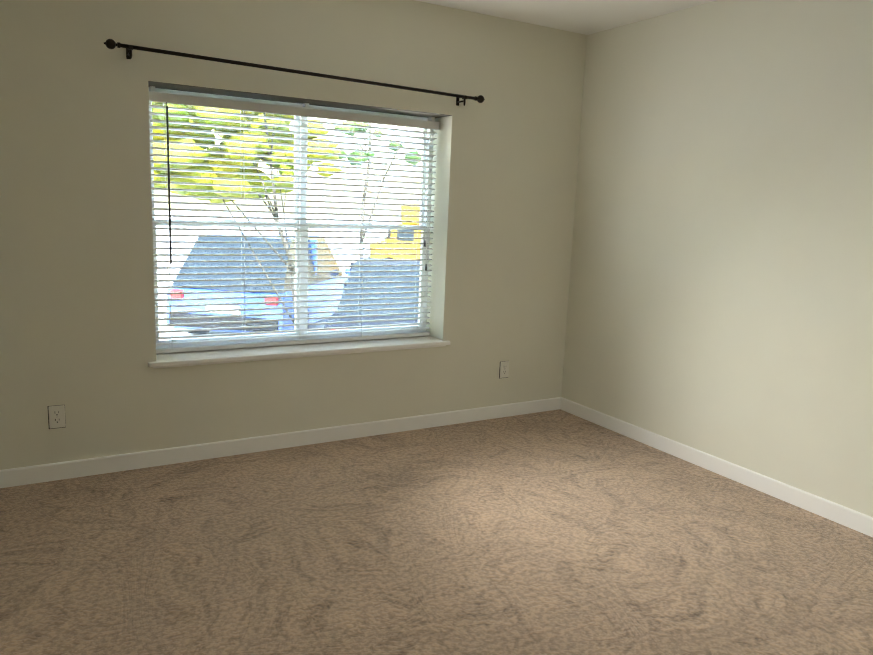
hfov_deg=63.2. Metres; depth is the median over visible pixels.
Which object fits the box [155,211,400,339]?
street
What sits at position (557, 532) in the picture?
floor
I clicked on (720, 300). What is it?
wall
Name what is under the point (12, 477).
baseboard
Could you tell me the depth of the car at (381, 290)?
8.83 m
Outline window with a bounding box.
[149,88,433,347]
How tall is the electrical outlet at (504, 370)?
0.122 m
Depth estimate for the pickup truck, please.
20.69 m
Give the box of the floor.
[0,409,872,654]
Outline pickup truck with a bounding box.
[367,203,420,258]
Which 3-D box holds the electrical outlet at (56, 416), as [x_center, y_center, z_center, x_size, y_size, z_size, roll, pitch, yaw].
[-1.961,0.463,3.666,0.078,0.122,0.010,-3,11,-30]
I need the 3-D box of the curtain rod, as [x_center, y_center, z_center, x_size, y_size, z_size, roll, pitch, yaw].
[-0.664,-1.403,4.003,2.210,0.110,0.109,-3,11,-30]
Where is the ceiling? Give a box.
[416,0,715,34]
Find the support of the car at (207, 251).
on the street
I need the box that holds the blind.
[149,86,439,353]
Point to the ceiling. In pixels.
(586, 17)
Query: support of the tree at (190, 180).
on the street
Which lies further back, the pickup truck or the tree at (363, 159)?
the pickup truck
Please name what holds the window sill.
attached to the wall at (76, 294)
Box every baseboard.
[0,397,560,487]
[560,397,872,536]
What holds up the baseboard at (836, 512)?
attached to the wall at (720, 300)
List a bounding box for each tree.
[152,102,342,328]
[331,119,421,257]
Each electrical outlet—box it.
[48,405,65,428]
[499,361,508,377]
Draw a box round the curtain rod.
[104,39,484,105]
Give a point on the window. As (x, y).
(228, 220)
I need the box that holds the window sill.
[148,336,449,368]
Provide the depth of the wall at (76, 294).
4.00 m
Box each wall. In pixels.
[0,0,586,469]
[561,0,872,516]
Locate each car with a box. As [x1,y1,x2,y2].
[166,232,349,333]
[324,258,419,329]
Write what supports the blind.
attached to the window

